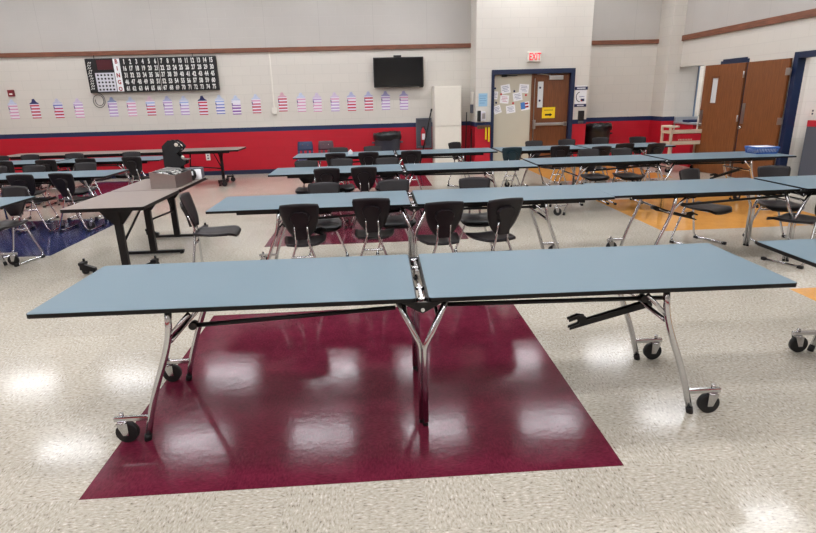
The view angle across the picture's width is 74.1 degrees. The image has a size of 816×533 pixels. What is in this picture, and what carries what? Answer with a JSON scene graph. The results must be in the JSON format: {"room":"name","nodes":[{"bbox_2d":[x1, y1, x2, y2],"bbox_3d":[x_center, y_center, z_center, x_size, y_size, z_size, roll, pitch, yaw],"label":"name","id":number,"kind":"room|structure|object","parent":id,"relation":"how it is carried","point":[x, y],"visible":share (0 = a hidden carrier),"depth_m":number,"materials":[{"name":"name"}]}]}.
{"room":"eatery","nodes":[
{"label":"eatery","id":0,"kind":"room"},
{"bbox_2d":[0,0,661,173],"bbox_3d":[-2.324,-4.523,12.534,17.450,4.600,0.200,-2,17,-3],"label":"wall","id":1,"kind":"structure","parent":0,"point":[621,77],"depth_m":12.43,"materials":[{"name":"paint"}]},
{"bbox_2d":[8,99,19,118],"bbox_3d":[-8.968,-3.574,12.286,0.205,0.430,0.004,-2,17,-3],"label":"flag","id":2,"kind":"object","parent":1,"relation":"attached to","point":[13,109],"visible":1,"depth_m":12.29,"materials":[{"name":"paper"}]},
{"bbox_2d":[29,99,41,118],"bbox_3d":[-8.489,-3.595,12.311,0.205,0.430,0.004,-2,17,-3],"label":"flag","id":3,"kind":"object","parent":1,"relation":"attached to","point":[35,109],"visible":1,"depth_m":12.32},
{"bbox_2d":[53,99,64,117],"bbox_3d":[-7.980,-3.611,12.339,0.205,0.430,0.004,-2,17,-3],"label":"flag","id":4,"kind":"object","parent":1,"relation":"attached to","point":[58,108],"visible":1,"depth_m":12.35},
{"bbox_2d":[73,98,84,117],"bbox_3d":[-7.531,-3.626,12.364,0.205,0.430,0.004,-2,17,-3],"label":"flag","id":5,"kind":"object","parent":1,"relation":"attached to","point":[78,106],"visible":1,"depth_m":12.37,"materials":[{"name":"paper"}]},
{"bbox_2d":[107,97,118,116],"bbox_3d":[-6.773,-3.663,12.402,0.205,0.430,0.004,-2,17,-3],"label":"flag","id":6,"kind":"object","parent":1,"relation":"attached to","point":[112,104],"visible":1,"depth_m":12.41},
{"bbox_2d":[126,97,136,115],"bbox_3d":[-6.354,-3.676,12.425,0.205,0.430,0.004,-2,17,-3],"label":"flag","id":7,"kind":"object","parent":1,"relation":"attached to","point":[131,105],"visible":1,"depth_m":12.43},
{"bbox_2d":[145,96,155,115],"bbox_3d":[-5.925,-3.699,12.446,0.205,0.430,0.004,-2,17,-3],"label":"flag","id":8,"kind":"object","parent":1,"relation":"attached to","point":[150,104],"visible":1,"depth_m":12.45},
{"bbox_2d":[84,54,219,107],"bbox_3d":[-5.747,-4.211,12.241,2.857,1.120,0.107,-2,17,-3],"label":"board","id":9,"kind":"object","parent":1,"relation":"attached to","point":[187,73],"visible":1,"depth_m":12.16,"materials":[{"name":"metal"}]},
{"bbox_2d":[163,96,173,114],"bbox_3d":[-5.535,-3.711,12.468,0.205,0.430,0.004,-2,17,-3],"label":"flag","id":10,"kind":"object","parent":1,"relation":"attached to","point":[167,103],"visible":1,"depth_m":12.47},
{"bbox_2d":[179,96,189,114],"bbox_3d":[-5.166,-3.722,12.489,0.205,0.430,0.004,-2,17,-3],"label":"flag","id":11,"kind":"object","parent":1,"relation":"attached to","point":[184,105],"visible":1,"depth_m":12.49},
{"bbox_2d":[110,169,275,178],"bbox_3d":[-2.405,-2.339,13.095,16.760,0.100,0.012,-2,17,-3],"label":"baseboard","id":12,"kind":"structure","parent":1,"relation":"attached to","point":[259,171],"depth_m":13.00,"materials":[{"name":"rubber"}]},
{"bbox_2d":[198,96,207,114],"bbox_3d":[-4.747,-3.730,12.514,0.205,0.430,0.004,-2,17,-3],"label":"flag","id":13,"kind":"object","parent":1,"relation":"attached to","point":[202,103],"visible":1,"depth_m":12.52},
{"bbox_2d":[215,95,224,113],"bbox_3d":[-4.358,-3.756,12.531,0.205,0.430,0.004,-2,17,-3],"label":"flag","id":14,"kind":"object","parent":1,"relation":"attached to","point":[220,107],"visible":1,"depth_m":12.54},
{"bbox_2d":[0,43,470,57],"bbox_3d":[-4.693,-4.837,12.153,12.310,0.095,0.045,-2,17,-3],"label":"trim","id":15,"kind":"structure","parent":1,"relation":"attached to","point":[458,45],"depth_m":12.17,"materials":[{"name":"wood"}]},
{"bbox_2d":[231,95,241,114],"bbox_3d":[-3.988,-3.753,12.556,0.205,0.430,0.004,-2,17,-3],"label":"flag","id":16,"kind":"object","parent":1,"relation":"attached to","point":[236,105],"visible":1,"depth_m":12.56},
{"bbox_2d":[251,94,260,112],"bbox_3d":[-3.530,-3.787,12.575,0.205,0.430,0.004,-2,17,-3],"label":"flag","id":17,"kind":"object","parent":1,"relation":"attached to","point":[256,104],"visible":1,"depth_m":12.58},
{"bbox_2d":[278,92,287,111],"bbox_3d":[-2.922,-3.837,12.600,0.205,0.430,0.004,-2,17,-3],"label":"flag","id":18,"kind":"object","parent":1,"relation":"attached to","point":[282,99],"visible":1,"depth_m":12.60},
{"bbox_2d":[297,93,305,111],"bbox_3d":[-2.492,-3.836,12.628,0.205,0.430,0.004,-2,17,-3],"label":"flag","id":19,"kind":"object","parent":1,"relation":"attached to","point":[301,102],"visible":1,"depth_m":12.64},
{"bbox_2d":[313,93,321,111],"bbox_3d":[-2.123,-3.842,12.650,0.205,0.430,0.004,-2,17,-3],"label":"flag","id":20,"kind":"object","parent":1,"relation":"attached to","point":[317,102],"visible":1,"depth_m":12.66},
{"bbox_2d":[330,92,339,110],"bbox_3d":[-1.714,-3.859,12.671,0.205,0.430,0.004,-2,17,-3],"label":"flag","id":21,"kind":"object","parent":1,"relation":"attached to","point":[334,99],"visible":1,"depth_m":12.68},
{"bbox_2d":[347,92,355,110],"bbox_3d":[-1.325,-3.876,12.692,0.205,0.430,0.004,-2,17,-3],"label":"flag","id":22,"kind":"object","parent":1,"relation":"attached to","point":[351,99],"visible":1,"depth_m":12.70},
{"bbox_2d":[364,91,372,110],"bbox_3d":[-0.926,-3.893,12.713,0.205,0.430,0.004,-2,17,-3],"label":"flag","id":23,"kind":"object","parent":1,"relation":"attached to","point":[368,98],"visible":1,"depth_m":12.72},
{"bbox_2d":[381,91,389,109],"bbox_3d":[-0.526,-3.910,12.733,0.205,0.430,0.004,-2,17,-3],"label":"flag","id":24,"kind":"object","parent":1,"relation":"attached to","point":[385,98],"visible":1,"depth_m":12.74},
{"bbox_2d":[373,55,423,87],"bbox_3d":[-0.220,-4.493,12.476,1.150,0.710,0.130,-2,17,-3],"label":"television","id":25,"kind":"object","parent":1,"relation":"attached to","point":[395,71],"visible":1,"depth_m":12.42,"materials":[{"name":"black plastic"}]},
{"bbox_2d":[399,91,407,109],"bbox_3d":[-0.097,-3.923,12.757,0.205,0.430,0.004,-2,17,-3],"label":"flag","id":26,"kind":"object","parent":1,"relation":"attached to","point":[403,97],"visible":1,"depth_m":12.76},
{"bbox_2d":[416,118,431,147],"bbox_3d":[0.382,-3.197,12.957,0.370,0.700,0.115,-2,17,-3],"label":"fire extinguisher","id":27,"kind":"object","parent":1,"relation":"attached to","point":[421,123],"visible":0.9,"depth_m":12.96,"materials":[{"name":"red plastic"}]},
{"bbox_2d":[592,39,658,44],"bbox_3d":[4.951,-5.248,12.655,1.880,0.095,0.045,-2,17,-3],"label":"trim","id":28,"kind":"structure","parent":1,"relation":"attached to","point":[646,41],"depth_m":12.64,"materials":[{"name":"wood"}]},
{"bbox_2d":[0,163,815,532],"bbox_3d":[0.574,-0.153,6.180,22.200,0.100,21.200,-2,17,-3],"label":"floor","id":29,"kind":"structure","parent":0,"point":[536,424],"depth_m":3.09,"materials":[{"name":"tile"}]},
{"bbox_2d":[0,196,35,265],"bbox_3d":[-5.880,-0.219,5.535,3.730,0.742,0.794,-2,17,-3],"label":"folding table","id":30,"kind":"object","parent":29,"relation":"on","point":[13,258],"visible":0.98,"depth_m":5.84,"materials":[{"name":"blue laminate"}]},
{"bbox_2d":[0,161,40,208],"bbox_3d":[-6.803,-1.437,9.367,0.448,0.822,0.516,-2,17,-3],"label":"chair","id":31,"kind":"object","parent":29,"relation":"on","point":[9,164],"visible":0.27,"depth_m":9.08,"materials":[{"name":"grey plastic"}]},
{"bbox_2d":[0,186,45,266],"bbox_3d":[-4.469,-0.453,6.020,0.448,0.822,0.516,2,18,10],"label":"chair","id":32,"kind":"object","parent":29,"relation":"on","point":[7,191],"visible":0.88,"depth_m":6.12,"materials":[{"name":"grey plastic"}]},
{"bbox_2d":[6,174,64,234],"bbox_3d":[-5.178,-0.897,7.500,0.448,0.822,0.516,-3,17,-5],"label":"chair","id":33,"kind":"object","parent":29,"relation":"on","point":[27,180],"visible":0.77,"depth_m":7.27,"materials":[{"name":"grey plastic"}]},
{"bbox_2d":[20,154,50,197],"bbox_3d":[-7.090,-1.653,10.085,0.448,0.822,0.516,-2,17,-3],"label":"chair","id":34,"kind":"object","parent":29,"relation":"on","point":[27,156],"visible":0.19,"depth_m":10.18,"materials":[{"name":"grey plastic"}]},
{"bbox_2d":[22,165,58,222],"bbox_3d":[-5.705,-1.097,8.187,0.448,0.822,0.516,-2,17,-3],"label":"chair","id":35,"kind":"object","parent":29,"relation":"on","point":[28,168],"visible":0.48,"depth_m":8.29,"materials":[{"name":"grey plastic"}]},
{"bbox_2d":[35,160,78,207],"bbox_3d":[-6.116,-1.472,9.422,0.448,0.822,0.516,-2,17,-3],"label":"chair","id":36,"kind":"object","parent":29,"relation":"on","point":[50,165],"visible":0.34,"depth_m":9.13,"materials":[{"name":"grey plastic"}]},
{"bbox_2d":[0,169,128,228],"bbox_3d":[-6.027,-0.918,7.785,3.730,0.742,0.794,-2,17,-3],"label":"folding table","id":37,"kind":"object","parent":29,"relation":"on","point":[42,177],"visible":0.48,"depth_m":7.64,"materials":[{"name":"blue laminate"}]},
{"bbox_2d":[59,153,91,199],"bbox_3d":[-6.271,-1.683,10.108,0.448,0.822,0.516,-2,17,-3],"label":"chair","id":38,"kind":"object","parent":29,"relation":"on","point":[69,155],"visible":0.09,"depth_m":10.21,"materials":[{"name":"grey plastic"}]},
{"bbox_2d":[48,173,105,231],"bbox_3d":[-4.618,-0.920,7.527,0.448,0.822,0.516,0,17,5],"label":"chair","id":39,"kind":"object","parent":29,"relation":"on","point":[64,183],"visible":0.94,"depth_m":7.30,"materials":[{"name":"grey plastic"}]},
{"bbox_2d":[67,162,102,219],"bbox_3d":[-5.015,-1.169,8.357,0.448,0.822,0.516,-2,17,-3],"label":"chair","id":40,"kind":"object","parent":29,"relation":"on","point":[84,166],"visible":0.56,"depth_m":8.45,"materials":[{"name":"grey plastic"}]},
{"bbox_2d":[12,156,162,204],"bbox_3d":[-6.206,-1.531,9.765,3.730,0.742,0.794,-2,17,-3],"label":"folding table","id":41,"kind":"object","parent":29,"relation":"on","point":[68,163],"visible":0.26,"depth_m":9.49,"materials":[{"name":"blue laminate"}]},
{"bbox_2d":[75,158,111,196],"bbox_3d":[-5.501,-1.516,9.511,0.448,0.822,0.516,-2,17,-3],"label":"chair","id":42,"kind":"object","parent":29,"relation":"on","point":[78,160],"visible":0.26,"depth_m":9.22,"materials":[{"name":"grey plastic"}]},
{"bbox_2d":[8,147,245,190],"bbox_3d":[-5.820,-2.040,11.356,4.720,0.738,0.856,-2,17,-3],"label":"table","id":43,"kind":"object","parent":29,"relation":"on","point":[220,150],"visible":0.46,"depth_m":11.12,"materials":[{"name":"laminate"}]},
{"bbox_2d":[115,151,140,184],"bbox_3d":[-5.189,-1.711,10.107,0.448,0.822,0.516,-2,17,-3],"label":"chair","id":44,"kind":"object","parent":29,"relation":"on","point":[132,153],"visible":0.23,"depth_m":10.20,"materials":[{"name":"grey plastic"}]},
{"bbox_2d":[60,177,207,273],"bbox_3d":[-2.989,-0.499,6.181,0.856,0.738,2.060,-2,17,-3],"label":"table","id":45,"kind":"object","parent":29,"relation":"on","point":[117,205],"visible":0.81,"depth_m":5.62,"materials":[{"name":"laminate"}]},
{"bbox_2d":[149,167,192,188],"bbox_3d":[-2.787,-1.057,6.372,0.286,0.202,0.500,-2,17,0],"label":"console","id":46,"kind":"object","parent":45,"relation":"on","point":[167,177],"visible":1,"depth_m":6.16,"materials":[{"name":"metal"}]},
{"bbox_2d":[162,139,189,168],"bbox_3d":[-2.879,-1.325,6.744,0.285,0.498,0.160,-2,17,-3],"label":"bingo blower","id":47,"kind":"object","parent":45,"relation":"on","point":[171,149],"visible":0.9,"depth_m":6.67,"materials":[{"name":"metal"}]},
{"bbox_2d":[121,156,149,183],"bbox_3d":[-4.719,-1.552,9.560,0.448,0.822,0.516,-1,17,3],"label":"chair","id":48,"kind":"object","parent":29,"relation":"on","point":[134,164],"visible":0.62,"depth_m":9.29,"materials":[{"name":"grey plastic"}]},
{"bbox_2d":[179,192,240,261],"bbox_3d":[-1.965,-0.335,5.429,0.516,0.822,0.448,-4,17,-7],"label":"chair","id":49,"kind":"object","parent":29,"relation":"on","point":[187,205],"visible":0.79,"depth_m":5.37,"materials":[{"name":"grey plastic"}]},
{"bbox_2d":[279,203,325,258],"bbox_3d":[-0.946,-0.211,4.947,0.448,0.822,0.516,-3,17,-5],"label":"chair","id":50,"kind":"object","parent":29,"relation":"on","point":[300,220],"visible":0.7,"depth_m":4.70,"materials":[{"name":"grey plastic"}]},
{"bbox_2d":[296,141,312,179],"bbox_3d":[-2.278,-2.353,11.987,0.364,0.786,0.465,-2,17,-3],"label":"chair","id":51,"kind":"object","parent":29,"relation":"on","point":[303,146],"visible":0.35,"depth_m":12.09,"materials":[{"name":"blue plastic"}]},
{"bbox_2d":[294,160,324,215],"bbox_3d":[-1.446,-1.106,7.856,0.448,0.822,0.516,-5,18,-11],"label":"chair","id":52,"kind":"object","parent":29,"relation":"on","point":[303,163],"visible":0.37,"depth_m":7.95,"materials":[{"name":"grey plastic"}]},
{"bbox_2d":[317,141,333,166],"bbox_3d":[-1.819,-2.373,12.011,0.364,0.786,0.465,-2,17,-3],"label":"chair","id":53,"kind":"object","parent":29,"relation":"on","point":[322,145],"visible":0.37,"depth_m":12.11,"materials":[{"name":"grey plastic"}]},
{"bbox_2d":[308,182,348,256],"bbox_3d":[-0.876,-0.443,5.684,0.448,0.822,0.516,-2,17,-3],"label":"chair","id":54,"kind":"object","parent":29,"relation":"on","point":[332,224],"visible":0.49,"depth_m":5.78,"materials":[{"name":"grey plastic"}]},
{"bbox_2d":[313,168,348,228],"bbox_3d":[-1.058,-0.947,7.313,0.448,0.822,0.516,-2,17,-3],"label":"chair","id":55,"kind":"object","parent":29,"relation":"on","point":[321,174],"visible":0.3,"depth_m":7.01,"materials":[{"name":"grey plastic"}]},
{"bbox_2d":[325,153,347,192],"bbox_3d":[-1.204,-1.550,9.257,0.448,0.822,0.516,-2,17,-3],"label":"chair","id":56,"kind":"object","parent":29,"relation":"on","point":[328,156],"visible":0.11,"depth_m":8.94,"materials":[{"name":"grey plastic"}]},
{"bbox_2d":[328,158,354,218],"bbox_3d":[-0.972,-1.162,7.993,0.448,0.822,0.516,-2,17,-3],"label":"chair","id":57,"kind":"object","parent":29,"relation":"on","point":[338,161],"visible":0.38,"depth_m":8.09,"materials":[{"name":"grey plastic"}]},
{"bbox_2d":[350,167,378,227],"bbox_3d":[-0.579,-0.971,7.348,0.448,0.822,0.516,-2,17,-3],"label":"chair","id":58,"kind":"object","parent":29,"relation":"on","point":[364,178],"visible":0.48,"depth_m":7.07,"materials":[{"name":"grey plastic"}]},
{"bbox_2d":[358,152,378,184],"bbox_3d":[-0.661,-1.576,9.294,0.448,0.822,0.516,-2,17,-3],"label":"chair","id":59,"kind":"object","parent":29,"relation":"on","point":[365,158],"visible":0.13,"depth_m":8.99,"materials":[{"name":"grey plastic"}]},
{"bbox_2d":[352,198,393,255],"bbox_3d":[-0.322,-0.286,5.132,0.448,0.822,0.516,-2,17,0],"label":"chair","id":60,"kind":"object","parent":29,"relation":"on","point":[372,214],"visible":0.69,"depth_m":4.88,"materials":[{"name":"grey plastic"}]},
{"bbox_2d":[375,157,398,189],"bbox_3d":[-0.288,-1.167,7.952,0.448,0.822,0.516,-2,17,-3],"label":"chair","id":61,"kind":"object","parent":29,"relation":"on","point":[384,160],"visible":0.16,"depth_m":8.05,"materials":[{"name":"grey plastic"}]},
{"bbox_2d":[372,131,402,163],"bbox_3d":[-0.472,-2.688,12.668,0.664,0.924,0.660,8,20,27],"label":"trash can","id":62,"kind":"object","parent":29,"relation":"on","point":[390,140],"visible":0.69,"depth_m":12.37,"materials":[{"name":"plastic"}]},
{"bbox_2d":[293,148,497,178],"bbox_3d":[-0.214,-1.664,9.685,3.506,0.742,0.794,-2,17,-3],"label":"folding table","id":63,"kind":"object","parent":29,"relation":"on","point":[460,153],"visible":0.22,"depth_m":9.38,"materials":[{"name":"blue laminate"}]},
{"bbox_2d":[376,179,415,254],"bbox_3d":[-0.123,-0.487,5.761,0.448,0.822,0.516,-3,17,-6],"label":"chair","id":64,"kind":"object","parent":29,"relation":"on","point":[393,221],"visible":0.53,"depth_m":5.85,"materials":[{"name":"grey plastic"}]},
{"bbox_2d":[268,160,537,212],"bbox_3d":[-0.056,-1.029,7.637,3.600,0.742,0.794,-2,17,-3],"label":"folding table","id":65,"kind":"object","parent":29,"relation":"on","point":[483,167],"visible":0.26,"depth_m":7.33,"materials":[{"name":"blue laminate"}]},
{"bbox_2d":[205,184,614,278],"bbox_3d":[0.042,-0.324,5.370,3.730,0.742,0.794,-2,17,-3],"label":"folding table","id":66,"kind":"object","parent":29,"relation":"on","point":[472,198],"visible":0.68,"depth_m":5.16,"materials":[{"name":"blue laminate"}]},
{"bbox_2d":[26,243,796,441],"bbox_3d":[0.060,0.393,3.074,3.730,0.742,0.794,-2,17,-2],"label":"folding table","id":67,"kind":"object","parent":29,"relation":"on","point":[467,277],"visible":1,"depth_m":2.83,"materials":[{"name":"blue laminate"}]},
{"bbox_2d":[401,150,421,189],"bbox_3d":[0.063,-1.610,9.341,0.448,0.822,0.516,-1,17,1],"label":"chair","id":68,"kind":"object","parent":29,"relation":"on","point":[410,156],"visible":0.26,"depth_m":9.04,"materials":[{"name":"grey plastic"}]},
{"bbox_2d":[414,201,463,282],"bbox_3d":[0.291,-0.225,4.886,0.448,0.822,0.516,-4,17,-7],"label":"chair","id":69,"kind":"object","parent":29,"relation":"on","point":[442,217],"visible":0.74,"depth_m":4.63,"materials":[{"name":"grey plastic"}]},
{"bbox_2d":[432,86,460,162],"bbox_3d":[0.909,-3.240,12.700,0.620,1.890,0.545,-2,17,-3],"label":"locker","id":70,"kind":"object","parent":29,"relation":"on","point":[446,100],"visible":0.69,"depth_m":12.40,"materials":[{"name":"beige metal"}]},
{"bbox_2d":[447,142,462,186],"bbox_3d":[1.044,-1.967,10.403,0.448,0.822,0.516,-16,23,-39],"label":"chair","id":71,"kind":"object","parent":29,"relation":"on","point":[452,145],"visible":0.3,"depth_m":10.47,"materials":[{"name":"grey plastic"}]},
{"bbox_2d":[454,177,494,252],"bbox_3d":[0.733,-0.509,5.758,0.448,0.822,0.516,-2,17,-1],"label":"chair","id":72,"kind":"object","parent":29,"relation":"on","point":[469,219],"visible":0.45,"depth_m":5.85,"materials":[{"name":"grey plastic"}]},
{"bbox_2d":[465,197,523,250],"bbox_3d":[0.783,-0.256,4.943,0.448,0.822,0.516,-7,18,-17],"label":"chair","id":73,"kind":"object","parent":29,"relation":"on","point":[502,214],"visible":0.73,"depth_m":4.70,"materials":[{"name":"grey plastic"}]},
{"bbox_2d":[501,147,521,186],"bbox_3d":[1.761,-1.691,9.459,0.448,0.822,0.516,-2,17,-3],"label":"chair","id":74,"kind":"object","parent":29,"relation":"on","point":[508,153],"visible":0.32,"depth_m":9.17,"materials":[{"name":"teal plastic"}]},
{"bbox_2d":[523,140,549,185],"bbox_3d":[2.422,-1.945,10.217,0.448,0.822,0.516,-2,17,-3],"label":"chair","id":75,"kind":"object","parent":29,"relation":"on","point":[532,142],"visible":0.36,"depth_m":10.32,"materials":[{"name":"grey plastic"}]},
{"bbox_2d":[540,145,569,185],"bbox_3d":[2.576,-1.726,9.501,0.448,0.822,0.516,-3,17,-6],"label":"chair","id":76,"kind":"object","parent":29,"relation":"on","point":[563,150],"visible":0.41,"depth_m":9.22,"materials":[{"name":"grey plastic"}]},
{"bbox_2d":[553,139,582,184],"bbox_3d":[3.084,-2.003,10.347,0.448,0.822,0.516,-2,17,-3],"label":"chair","id":77,"kind":"object","parent":29,"relation":"on","point":[562,141],"visible":0.24,"depth_m":10.45,"materials":[{"name":"grey plastic"}]},
{"bbox_2d":[492,142,675,186],"bbox_3d":[3.138,-1.807,9.859,3.096,0.742,0.794,-2,17,-3],"label":"folding table","id":78,"kind":"object","parent":29,"relation":"on","point":[641,147],"visible":0.46,"depth_m":9.63,"materials":[{"name":"blue laminate"}]},
{"bbox_2d":[578,149,609,205],"bbox_3d":[2.869,-1.397,8.423,0.448,0.822,0.516,-2,17,-3],"label":"chair","id":79,"kind":"object","parent":29,"relation":"on","point":[593,177],"visible":0.68,"depth_m":8.51,"materials":[{"name":"grey plastic"}]},
{"bbox_2d":[579,146,611,182],"bbox_3d":[3.188,-1.659,9.236,0.448,0.822,0.516,-3,17,-5],"label":"chair","id":80,"kind":"object","parent":29,"relation":"on","point":[604,150],"visible":0.31,"depth_m":8.93,"materials":[{"name":"grey plastic"}]},
{"bbox_2d":[584,122,611,144],"bbox_3d":[4.513,-2.939,12.968,0.664,0.974,0.660,8,20,27],"label":"barrel","id":81,"kind":"object","parent":29,"relation":"on","point":[593,130],"visible":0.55,"depth_m":12.65,"materials":[{"name":"plastic"}]},
{"bbox_2d":[589,137,616,181],"bbox_3d":[3.820,-2.095,10.576,0.448,0.822,0.516,-2,17,-3],"label":"chair","id":82,"kind":"object","parent":29,"relation":"on","point":[597,140],"visible":0.21,"depth_m":10.68,"materials":[{"name":"grey plastic"}]},
{"bbox_2d":[611,143,634,181],"bbox_3d":[3.725,-1.796,9.627,0.448,0.822,0.516,-4,17,-7],"label":"chair","id":83,"kind":"object","parent":29,"relation":"on","point":[621,145],"visible":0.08,"depth_m":9.31,"materials":[{"name":"grey plastic"}]},
{"bbox_2d":[604,148,643,204],"bbox_3d":[3.381,-1.407,8.411,0.448,0.822,0.516,-2,17,-3],"label":"chair","id":84,"kind":"object","parent":29,"relation":"on","point":[624,176],"visible":0.65,"depth_m":8.50,"materials":[{"name":"grey plastic"}]},
{"bbox_2d":[627,136,654,181],"bbox_3d":[4.525,-2.095,10.518,0.448,0.822,0.516,-2,17,-3],"label":"chair","id":85,"kind":"object","parent":29,"relation":"on","point":[637,139],"visible":0.28,"depth_m":10.62,"materials":[{"name":"grey plastic"}]},
{"bbox_2d":[631,143,665,180],"bbox_3d":[4.198,-1.768,9.497,0.448,0.822,0.516,-5,18,-11],"label":"chair","id":86,"kind":"object","parent":29,"relation":"on","point":[654,148],"visible":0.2,"depth_m":9.20,"materials":[{"name":"grey plastic"}]},
{"bbox_2d":[523,151,796,215],"bbox_3d":[3.629,-1.245,8.020,3.730,0.742,0.794,-2,17,-3],"label":"folding table","id":87,"kind":"object","parent":29,"relation":"on","point":[723,158],"visible":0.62,"depth_m":7.71,"materials":[{"name":"blue laminate"}]},
{"bbox_2d":[745,145,779,153],"bbox_3d":[5.278,-1.746,8.070,0.350,0.100,0.290,-2,17,-1],"label":"basket","id":88,"kind":"object","parent":87,"relation":"on","point":[754,150],"visible":0.82,"depth_m":7.96,"materials":[{"name":"plastic"}]},
{"bbox_2d":[657,125,701,171],"bbox_3d":[5.874,-2.534,11.578,0.858,0.960,0.400,-2,17,-3],"label":"utility cart","id":89,"kind":"object","parent":29,"relation":"on","point":[670,131],"visible":0.5,"depth_m":11.34,"materials":[{"name":"beige plastic"}]},
{"bbox_2d":[661,140,699,144],"bbox_3d":[5.871,-2.658,11.539,0.800,0.080,0.400,-2,17,-3],"label":"shelf","id":90,"kind":"object","parent":89,"relation":"attached to","point":[670,142],"depth_m":11.35,"materials":[{"name":"beige plastic"}]},
{"bbox_2d":[662,129,701,133],"bbox_3d":[5.865,-2.877,11.471,0.800,0.080,0.400,-2,17,-3],"label":"shelf","id":91,"kind":"object","parent":89,"relation":"attached to","point":[670,131],"depth_m":11.28,"materials":[{"name":"beige plastic"}]},
{"bbox_2d":[668,133,700,140],"bbox_3d":[5.870,-2.741,11.489,0.520,0.170,0.346,-2,17,-3],"label":"crate","id":92,"kind":"object","parent":89,"relation":"on","point":[687,136],"visible":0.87,"depth_m":11.33,"materials":[{"name":"plastic"}]},
{"bbox_2d":[672,116,697,166],"bbox_3d":[7.263,-2.913,12.492,2.000,1.070,0.835,-2,17,-3],"label":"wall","id":93,"kind":"structure","parent":29,"relation":"on","point":[678,120],"depth_m":12.43,"materials":[{"name":"red paint"}]},
{"bbox_2d":[583,175,815,261],"bbox_3d":[3.756,-0.498,5.616,3.730,0.742,0.794,-2,17,-3],"label":"folding table","id":94,"kind":"object","parent":29,"relation":"on","point":[781,186],"visible":0.87,"depth_m":5.35,"materials":[{"name":"blue laminate"}]},
{"bbox_2d":[669,168,731,244],"bbox_3d":[3.264,-0.653,6.005,0.448,0.822,0.516,-10,19,-26],"label":"chair","id":95,"kind":"object","parent":29,"relation":"on","point":[689,173],"visible":0.64,"depth_m":6.06,"materials":[{"name":"grey plastic"}]},
{"bbox_2d":[742,165,804,243],"bbox_3d":[4.126,-0.691,6.057,0.448,0.822,0.516,2,18,11],"label":"chair","id":96,"kind":"object","parent":29,"relation":"on","point":[777,205],"visible":0.62,"depth_m":6.13,"materials":[{"name":"grey plastic"}]},
{"bbox_2d":[757,239,815,351],"bbox_3d":[4.095,0.229,3.257,3.730,0.742,0.794,-2,17,-3],"label":"folding table","id":97,"kind":"object","parent":29,"relation":"on","point":[802,250],"visible":1,"depth_m":3.34,"materials":[{"name":"blue laminate"}]},
{"bbox_2d":[761,205,815,268],"bbox_3d":[3.858,-0.446,5.292,0.448,0.822,0.516,-10,19,-26],"label":"chair","id":98,"kind":"object","parent":29,"relation":"on","point":[803,219],"visible":0.81,"depth_m":5.28,"materials":[{"name":"grey plastic"}]},
{"bbox_2d":[798,126,815,175],"bbox_3d":[7.008,-1.812,9.054,0.520,1.030,0.480,-2,17,-3],"label":"base cabinet","id":99,"kind":"object","parent":29,"relation":"on","point":[807,166],"visible":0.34,"depth_m":9.09,"materials":[{"name":"laminate"}]},
{"bbox_2d":[470,0,594,161],"bbox_3d":[2.764,-4.601,12.354,2.570,4.600,0.730,-2,17,-3],"label":"wall","id":100,"kind":"structure","parent":0,"point":[503,32],"depth_m":11.88,"materials":[{"name":"paint"}]},
{"bbox_2d":[490,68,575,160],"bbox_3d":[2.823,-3.366,12.421,1.890,2.200,0.180,-2,17,-3],"label":"door","id":101,"kind":"structure","parent":100,"relation":"in","point":[546,89],"depth_m":12.36,"materials":[{"name":"brown wood"}]},
{"bbox_2d":[542,107,554,117],"bbox_3d":[3.223,-3.529,12.405,0.300,0.240,0.004,-2,17,-3],"label":"notice","id":102,"kind":"object","parent":101,"relation":"attached to","point":[547,112],"visible":1,"depth_m":12.40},
{"bbox_2d":[527,52,540,61],"bbox_3d":[2.780,-4.629,11.930,0.300,0.205,0.062,-2,17,-3],"label":"exit sign","id":103,"kind":"object","parent":100,"relation":"attached to","point":[531,56],"visible":1,"depth_m":11.91,"materials":[{"name":"white plastic"}]},
{"bbox_2d":[574,86,587,106],"bbox_3d":[3.922,-3.861,12.269,0.300,0.460,0.014,-2,17,-3],"label":"wall sign","id":104,"kind":"object","parent":100,"relation":"attached to","point":[581,91],"visible":1,"depth_m":12.27,"materials":[{"name":"white paper"}]},
{"bbox_2d":[648,0,687,153],"bbox_3d":[6.062,-4.764,12.597,0.290,4.600,0.580,-2,17,-3],"label":"wall","id":105,"kind":"structure","parent":0,"point":[673,12],"depth_m":12.49,"materials":[{"name":"paint"}]},
{"bbox_2d":[670,66,703,153],"bbox_3d":[8.497,-3.978,12.560,5.000,3.000,6.760,-2,17,-3],"label":"wall","id":106,"kind":"structure","parent":0,"point":[687,82],"depth_m":12.61,"materials":[{"name":"paint"}]},
{"bbox_2d":[680,0,815,166],"bbox_3d":[6.861,-2.136,4.112,0.200,4.600,17.250,-2,17,-3],"label":"wall","id":107,"kind":"structure","parent":0,"point":[782,40],"depth_m":10.05,"materials":[{"name":"paint"}]},
{"bbox_2d":[693,57,749,176],"bbox_3d":[6.328,-2.990,10.870,0.509,2.230,0.990,-2,17,-3],"label":"door","id":108,"kind":"structure","parent":107,"relation":"in","point":[724,83],"depth_m":10.76,"materials":[{"name":"brown wood"}]},
{"bbox_2d":[682,8,815,40],"bbox_3d":[6.727,-2.591,3.962,0.045,0.115,17.250,-2,17,-3],"label":"trim","id":109,"kind":"structure","parent":107,"relation":"attached to","point":[812,12],"depth_m":9.86,"materials":[{"name":"wood"}]},
{"bbox_2d":[731,50,815,177],"bbox_3d":[6.509,-2.429,9.076,0.198,2.220,2.615,-3,17,-5],"label":"door","id":110,"kind":"structure","parent":107,"relation":"in","point":[766,85],"depth_m":9.52,"materials":[{"name":"brown wood"}]},
{"bbox_2d":[790,57,815,175],"bbox_3d":[8.935,-2.973,9.302,4.550,3.000,0.100,-2,17,-3],"label":"wall","id":111,"kind":"structure","parent":0,"point":[809,99],"depth_m":9.22,"materials":[{"name":"paint"}]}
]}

